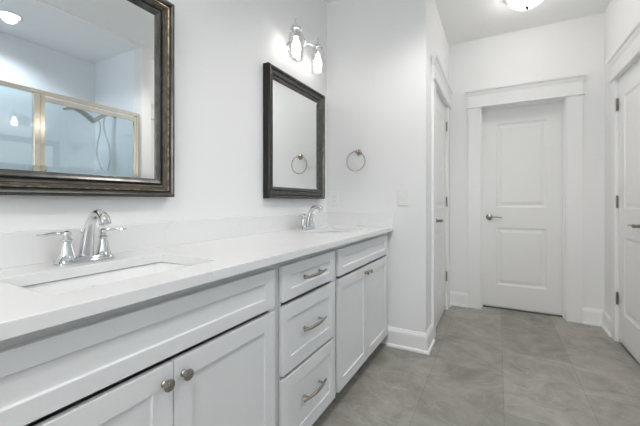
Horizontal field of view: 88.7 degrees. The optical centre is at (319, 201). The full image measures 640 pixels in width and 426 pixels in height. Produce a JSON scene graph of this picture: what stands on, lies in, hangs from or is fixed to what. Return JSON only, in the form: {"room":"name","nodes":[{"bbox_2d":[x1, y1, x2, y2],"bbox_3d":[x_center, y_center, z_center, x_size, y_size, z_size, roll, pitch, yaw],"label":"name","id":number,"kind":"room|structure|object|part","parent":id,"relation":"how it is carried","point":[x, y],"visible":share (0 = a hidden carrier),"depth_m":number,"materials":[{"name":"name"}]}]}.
{"room":"bathroom","nodes":[
{"label":"bathroom","id":0,"kind":"room"},
{"bbox_2d":[0,0,326,231],"bbox_3d":[-0.948,-0.279,1.042,0.150,2.730,4.128,0,0,29],"label":"wall","id":1,"kind":"structure","parent":0,"point":[222,47],"depth_m":1.68,"materials":[{"name":"white paint"}]},
{"bbox_2d":[0,0,174,196],"bbox_3d":[-0.813,-0.428,1.079,0.050,0.821,0.746,0,0,29],"label":"wall mirror","id":2,"kind":"object","parent":1,"relation":"attached to","point":[87,87],"visible":1,"depth_m":1.12,"materials":[{"name":"grey metal"}]},
{"bbox_2d":[0,212,327,268],"bbox_3d":[-0.502,0.140,1.682,0.020,0.102,2.377,0,0,29],"label":"backsplash","id":3,"kind":"structure","parent":1,"relation":"attached to","point":[18,248],"depth_m":1.31,"materials":[{"name":"white stone"}]},
{"bbox_2d":[263,62,324,198],"bbox_3d":[-0.151,-0.428,2.298,0.050,0.821,0.725,0,0,29],"label":"wall mirror","id":4,"kind":"object","parent":1,"relation":"attached to","point":[293,111],"visible":1,"depth_m":2.23,"materials":[{"name":"grey metal"}]},
{"bbox_3d":[-0.161,-0.428,2.303,0.006,0.680,0.584,0,0,29],"label":"glass","id":5,"kind":"part","parent":4,"relation":"part of","materials":[{"name":"white mirror"}]},
{"bbox_2d":[286,18,323,69],"bbox_3d":[-0.111,-1.059,2.265,0.152,0.257,0.385,0,0,29],"label":"vanity light","id":6,"kind":"object","parent":1,"relation":"attached to","point":[294,50],"visible":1,"depth_m":2.25,"materials":[{"name":"white glass"}]},
{"bbox_3d":[-0.155,-1.009,2.124,0.061,0.107,0.061,0,0,29],"label":"bulb","id":7,"kind":"part","parent":6,"relation":"part of","materials":[{"name":"white glass"}]},
{"bbox_3d":[-0.129,-1.099,2.211,0.070,0.090,0.179,0,0,-2],"label":"arm","id":8,"kind":"part","parent":6,"relation":"part of","materials":[{"name":"silver metal"}]},
{"bbox_3d":[-0.017,-1.009,2.379,0.061,0.107,0.061,0,0,29],"label":"bulb","id":9,"kind":"part","parent":6,"relation":"part of","materials":[{"name":"white glass"}]},
{"bbox_2d":[327,0,428,343],"bbox_3d":[0.436,-0.279,2.595,0.800,2.730,0.120,0,0,29],"label":"wall","id":10,"kind":"structure","parent":0,"point":[378,50],"depth_m":2.48,"materials":[{"name":"white paint"}]},
{"bbox_2d":[331,192,337,205],"bbox_3d":[0.119,-0.021,2.693,0.070,0.114,0.008,0,0,29],"label":"power outlet","id":11,"kind":"object","parent":10,"relation":"attached to","point":[334,195],"visible":1,"depth_m":2.69,"materials":[{"name":"white plastic"}]},
{"bbox_2d":[346,149,364,170],"bbox_3d":[0.286,-0.322,2.575,0.160,0.178,0.056,0,0,29],"label":"towel ring","id":12,"kind":"object","parent":10,"relation":"attached to","point":[358,152],"visible":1,"depth_m":2.57,"materials":[{"name":"silver metal"}]},
{"bbox_2d":[398,189,408,205],"bbox_3d":[0.616,-0.030,2.417,0.082,0.124,0.018,0,0,29],"label":"light switch","id":13,"kind":"object","parent":10,"relation":"attached to","point":[403,194],"visible":1,"depth_m":2.42,"materials":[{"name":"white plastic"}]},
{"bbox_2d":[386,326,428,354],"bbox_3d":[0.641,1.016,2.397,0.310,0.140,0.030,0,0,29],"label":"baseboard","id":14,"kind":"structure","parent":10,"relation":"attached to","point":[409,340],"depth_m":2.40,"materials":[{"name":"white paint"}]},
{"bbox_2d":[429,0,448,325],"bbox_3d":[1.035,-0.279,2.986,0.120,2.730,1.139,0,0,29],"label":"wall","id":15,"kind":"structure","parent":0,"point":[438,43],"depth_m":2.60,"materials":[{"name":"white paint"}]},
{"bbox_2d":[426,323,434,354],"bbox_3d":[0.818,1.016,2.429,0.030,0.140,0.255,0,0,29],"label":"baseboard","id":16,"kind":"structure","parent":15,"relation":"attached to","point":[430,334],"depth_m":2.43,"materials":[{"name":"white paint"}]},
{"bbox_2d":[431,64,449,338],"bbox_3d":[1.100,0.009,2.958,0.021,2.155,0.944,0,0,29],"label":"trim","id":17,"kind":"structure","parent":15,"relation":"attached to","point":[434,72],"depth_m":2.61,"materials":[{"name":"white paint"}]},
{"bbox_2d":[436,91,446,326],"bbox_3d":[1.104,0.063,2.967,0.097,2.010,0.717,0,0,29],"label":"door","id":18,"kind":"structure","parent":15,"relation":"in","point":[441,124],"depth_m":3.00,"materials":[{"name":"white paint"}]},
{"bbox_2d":[431,53,452,109],"bbox_3d":[1.112,-1.038,2.952,0.048,0.188,0.996,0,0,29],"label":"trim","id":19,"kind":"structure","parent":15,"relation":"attached to","point":[435,60],"depth_m":2.82,"materials":[{"name":"white paint"}]},
{"bbox_2d":[323,0,610,44],"bbox_3d":[0.798,-1.694,0.904,3.350,0.100,5.550,0,0,29],"label":"ceiling","id":20,"kind":"structure","parent":0,"point":[462,21],"depth_m":2.88,"materials":[{"name":"white paint"}]},
{"bbox_2d":[505,0,541,9],"bbox_3d":[1.634,-1.576,2.584,0.304,0.134,0.304,0,0,29],"label":"ceiling light","id":21,"kind":"object","parent":20,"relation":"attached to","point":[515,4],"visible":1,"depth_m":2.58,"materials":[{"name":"white glass"}]},
{"bbox_2d":[312,305,639,425],"bbox_3d":[0.798,1.126,0.904,3.350,0.080,5.550,0,0,29],"label":"floor","id":22,"kind":"structure","parent":0,"point":[485,366],"depth_m":1.99,"materials":[{"name":"tile"}]},
{"bbox_2d":[0,264,274,425],"bbox_3d":[-0.597,0.654,0.937,0.562,0.865,0.918,0,0,29],"label":"base cabinet","id":23,"kind":"object","parent":22,"relation":"on","point":[201,355],"visible":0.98,"depth_m":0.80,"materials":[{"name":"white paint"}]},
{"bbox_3d":[-0.478,0.692,0.637,0.018,0.579,0.428,0,0,29],"label":"door","id":24,"kind":"part","parent":23,"relation":"part of","materials":[{"name":"white paint"}]},
{"bbox_3d":[-0.369,0.444,0.793,0.025,0.030,0.030,0,0,29],"label":"knob","id":25,"kind":"part","parent":23,"relation":"part of","materials":[{"name":"silver metal"}]},
{"bbox_3d":[-0.342,0.444,0.842,0.025,0.030,0.030,0,0,29],"label":"knob","id":26,"kind":"part","parent":23,"relation":"part of","materials":[{"name":"silver metal"}]},
{"bbox_3d":[-0.273,0.692,1.014,0.018,0.579,0.424,0,0,29],"label":"door","id":27,"kind":"part","parent":23,"relation":"part of","materials":[{"name":"white paint"}]},
{"bbox_2d":[275,248,334,425],"bbox_3d":[-0.253,0.654,1.556,0.575,0.865,0.494,0,0,29],"label":"base cabinet","id":28,"kind":"object","parent":22,"relation":"on","point":[304,285],"visible":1,"depth_m":1.38,"materials":[{"name":"white paint"}]},
{"bbox_3d":[-0.040,0.832,1.444,0.018,0.299,0.456,0,0,29],"label":"drawer","id":29,"kind":"part","parent":28,"relation":"part of","materials":[{"name":"white paint"}]},
{"bbox_3d":[-0.040,0.534,1.444,0.018,0.264,0.456,0,0,29],"label":"drawer","id":30,"kind":"part","parent":28,"relation":"part of","materials":[{"name":"white paint"}]},
{"bbox_3d":[-0.040,0.317,1.444,0.018,0.137,0.456,0,0,29],"label":"drawer","id":31,"kind":"part","parent":28,"relation":"part of","materials":[{"name":"white paint"}]},
{"bbox_3d":[-0.019,0.818,1.425,0.038,0.015,0.194,0,0,29],"label":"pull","id":32,"kind":"part","parent":28,"relation":"part of","materials":[{"name":"silver metal"}]},
{"bbox_3d":[-0.019,0.530,1.425,0.038,0.015,0.194,0,0,29],"label":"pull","id":33,"kind":"part","parent":28,"relation":"part of","materials":[{"name":"silver metal"}]},
{"bbox_3d":[-0.019,0.314,1.425,0.038,0.015,0.194,0,0,29],"label":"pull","id":34,"kind":"part","parent":28,"relation":"part of","materials":[{"name":"silver metal"}]},
{"bbox_2d":[333,231,387,393],"bbox_3d":[0.082,0.654,2.187,0.562,0.865,0.930,0,0,29],"label":"base cabinet","id":35,"kind":"object","parent":22,"relation":"on","point":[361,266],"visible":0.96,"depth_m":1.94,"materials":[{"name":"white paint"}]},
{"bbox_2d":[0,212,393,340],"bbox_3d":[-0.263,0.155,1.552,0.566,0.132,2.377,0,0,29],"label":"countertop","id":36,"kind":"structure","parent":35,"relation":"on","point":[213,249],"depth_m":1.06,"materials":[{"name":"white stone"}]},
{"bbox_2d":[35,210,126,265],"bbox_3d":[-0.746,0.108,1.044,0.188,0.166,0.186,0,0,-17],"label":"faucet","id":37,"kind":"object","parent":36,"relation":"on","point":[66,256],"visible":1,"depth_m":1.02,"materials":[{"name":"silver metal"}]},
{"bbox_3d":[-0.789,0.100,0.966,0.015,0.015,0.078,0,0,29],"label":"lever","id":38,"kind":"part","parent":37,"relation":"part of","materials":[{"name":"silver metal"}]},
{"bbox_3d":[-0.772,0.138,0.999,0.052,0.097,0.052,0,0,29],"label":"handle","id":39,"kind":"part","parent":37,"relation":"part of","materials":[{"name":"silver metal"}]},
{"bbox_3d":[-0.747,0.181,1.045,0.056,0.020,0.166,0,0,29],"label":"plate","id":40,"kind":"part","parent":37,"relation":"part of","materials":[{"name":"silver metal"}]},
{"bbox_3d":[-0.702,0.103,1.021,0.148,0.154,0.046,0,0,29],"label":"spout","id":41,"kind":"part","parent":37,"relation":"part of","materials":[{"name":"silver metal"}]},
{"bbox_3d":[-0.722,0.138,1.091,0.052,0.097,0.052,0,0,29],"label":"handle","id":42,"kind":"part","parent":37,"relation":"part of","materials":[{"name":"silver metal"}]},
{"bbox_3d":[-0.703,0.100,1.124,0.015,0.015,0.078,0,0,29],"label":"lever","id":43,"kind":"part","parent":37,"relation":"part of","materials":[{"name":"silver metal"}]},
{"bbox_2d":[22,262,188,294],"bbox_3d":[-0.565,0.304,0.933,0.339,0.159,0.506,0,0,29],"label":"sink","id":44,"kind":"object","parent":36,"relation":"in","point":[80,282],"visible":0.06,"depth_m":1.02,"materials":[{"name":"white ceramic"}]},
{"bbox_2d":[298,205,323,229],"bbox_3d":[-0.086,0.108,2.260,0.188,0.166,0.186,0,0,-17],"label":"faucet","id":45,"kind":"object","parent":36,"relation":"on","point":[308,224],"visible":1,"depth_m":2.23,"materials":[{"name":"silver metal"}]},
{"bbox_3d":[-0.112,0.138,2.214,0.052,0.097,0.052,0,0,29],"label":"handle","id":46,"kind":"part","parent":45,"relation":"part of","materials":[{"name":"silver metal"}]},
{"bbox_3d":[-0.087,0.181,2.260,0.056,0.020,0.166,0,0,29],"label":"plate","id":47,"kind":"part","parent":45,"relation":"part of","materials":[{"name":"silver metal"}]},
{"bbox_3d":[-0.042,0.103,2.236,0.148,0.154,0.046,0,0,29],"label":"spout","id":48,"kind":"part","parent":45,"relation":"part of","materials":[{"name":"silver metal"}]},
{"bbox_2d":[323,231,348,233],"bbox_3d":[0.101,0.304,2.159,0.339,0.159,0.506,0,0,29],"label":"sink","id":49,"kind":"object","parent":36,"relation":"in","point":[329,232],"visible":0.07,"depth_m":2.40,"materials":[{"name":"white ceramic"}]},
{"bbox_3d":[0.187,0.692,1.862,0.018,0.579,0.409,0,0,29],"label":"door","id":50,"kind":"part","parent":35,"relation":"part of","materials":[{"name":"white paint"}]},
{"bbox_3d":[0.290,0.317,2.052,0.018,0.138,0.841,0,0,29],"label":"false drawer","id":51,"kind":"part","parent":35,"relation":"part of","materials":[{"name":"white paint"}]},
{"bbox_3d":[0.389,0.692,2.233,0.018,0.579,0.429,0,0,29],"label":"door","id":52,"kind":"part","parent":35,"relation":"part of","materials":[{"name":"white paint"}]},
{"bbox_2d":[485,305,561,315],"bbox_3d":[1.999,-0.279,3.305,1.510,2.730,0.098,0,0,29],"label":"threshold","id":53,"kind":"structure","parent":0,"point":[485,305],"depth_m":3.24,"materials":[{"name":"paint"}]},
{"bbox_2d":[449,13,603,309],"bbox_3d":[1.946,-0.279,3.207,1.510,2.730,0.120,0,0,29],"label":"wall","id":54,"kind":"structure","parent":0,"point":[573,46],"depth_m":3.06,"materials":[{"name":"white paint"}]},
{"bbox_2d":[450,291,467,307],"bbox_3d":[1.435,1.016,3.399,0.188,0.140,0.030,0,0,29],"label":"baseboard","id":55,"kind":"structure","parent":54,"relation":"attached to","point":[460,299],"depth_m":3.39,"materials":[{"name":"white paint"}]},
{"bbox_2d":[483,102,561,314],"bbox_3d":[1.972,0.063,3.218,0.683,2.010,0.097,0,0,29],"label":"door","id":56,"kind":"structure","parent":54,"relation":"in","point":[522,146],"depth_m":3.22,"materials":[{"name":"white paint"}]},
{"bbox_3d":[1.760,0.161,3.313,0.148,0.064,0.062,0,0,29],"label":"handle","id":57,"kind":"part","parent":56,"relation":"part of","materials":[{"name":"silver metal"}]},
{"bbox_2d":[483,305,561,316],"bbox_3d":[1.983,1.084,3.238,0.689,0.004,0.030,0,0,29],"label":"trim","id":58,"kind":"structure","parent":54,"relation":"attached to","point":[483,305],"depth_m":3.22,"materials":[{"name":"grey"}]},
{"bbox_2d":[468,81,582,323],"bbox_3d":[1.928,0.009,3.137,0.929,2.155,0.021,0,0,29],"label":"trim","id":59,"kind":"structure","parent":54,"relation":"attached to","point":[574,103],"depth_m":2.96,"materials":[{"name":"white paint"}]},
{"bbox_2d":[465,72,586,108],"bbox_3d":[1.921,-1.038,3.125,0.981,0.188,0.048,0,0,29],"label":"trim","id":60,"kind":"structure","parent":54,"relation":"attached to","point":[579,77],"depth_m":3.09,"materials":[{"name":"white paint"}]},
{"bbox_2d":[583,307,603,326],"bbox_3d":[2.401,1.016,2.875,0.153,0.140,0.030,0,0,29],"label":"baseboard","id":61,"kind":"structure","parent":54,"relation":"attached to","point":[591,316],"depth_m":2.88,"materials":[{"name":"white paint"}]},
{"bbox_2d":[604,0,639,315],"bbox_3d":[2.157,-0.279,2.139,0.120,2.730,1.556,0,0,29],"label":"wall","id":62,"kind":"structure","parent":0,"point":[620,16],"depth_m":2.72,"materials":[{"name":"white paint"}]},
{"bbox_2d":[601,310,610,336],"bbox_3d":[2.396,1.016,2.737,0.030,0.140,0.277,0,0,29],"label":"baseboard","id":63,"kind":"structure","parent":62,"relation":"attached to","point":[606,319],"depth_m":2.74,"materials":[{"name":"white paint"}]},
{"bbox_2d":[606,18,639,83],"bbox_3d":[2.143,-1.038,2.290,0.048,0.188,0.802,0,0,29],"label":"trim","id":64,"kind":"structure","parent":62,"relation":"attached to","point":[634,32],"depth_m":2.29,"materials":[{"name":"white paint"}]},
{"bbox_2d":[611,34,639,342],"bbox_3d":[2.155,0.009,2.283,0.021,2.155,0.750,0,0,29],"label":"trim","id":65,"kind":"structure","parent":62,"relation":"attached to","point":[634,47],"depth_m":2.54,"materials":[{"name":"white paint"}]},
{"bbox_2d":[616,58,639,363],"bbox_3d":[2.160,0.063,2.291,0.097,2.010,0.577,0,0,29],"label":"door","id":66,"kind":"structure","parent":62,"relation":"in","point":[628,103],"depth_m":2.31,"materials":[{"name":"white paint"}]},
{"bbox_3d":[2.060,0.161,2.143,0.062,0.064,0.148,0,0,29],"label":"handle","id":67,"kind":"part","parent":66,"relation":"part of","materials":[{"name":"silver metal"}]}
]}

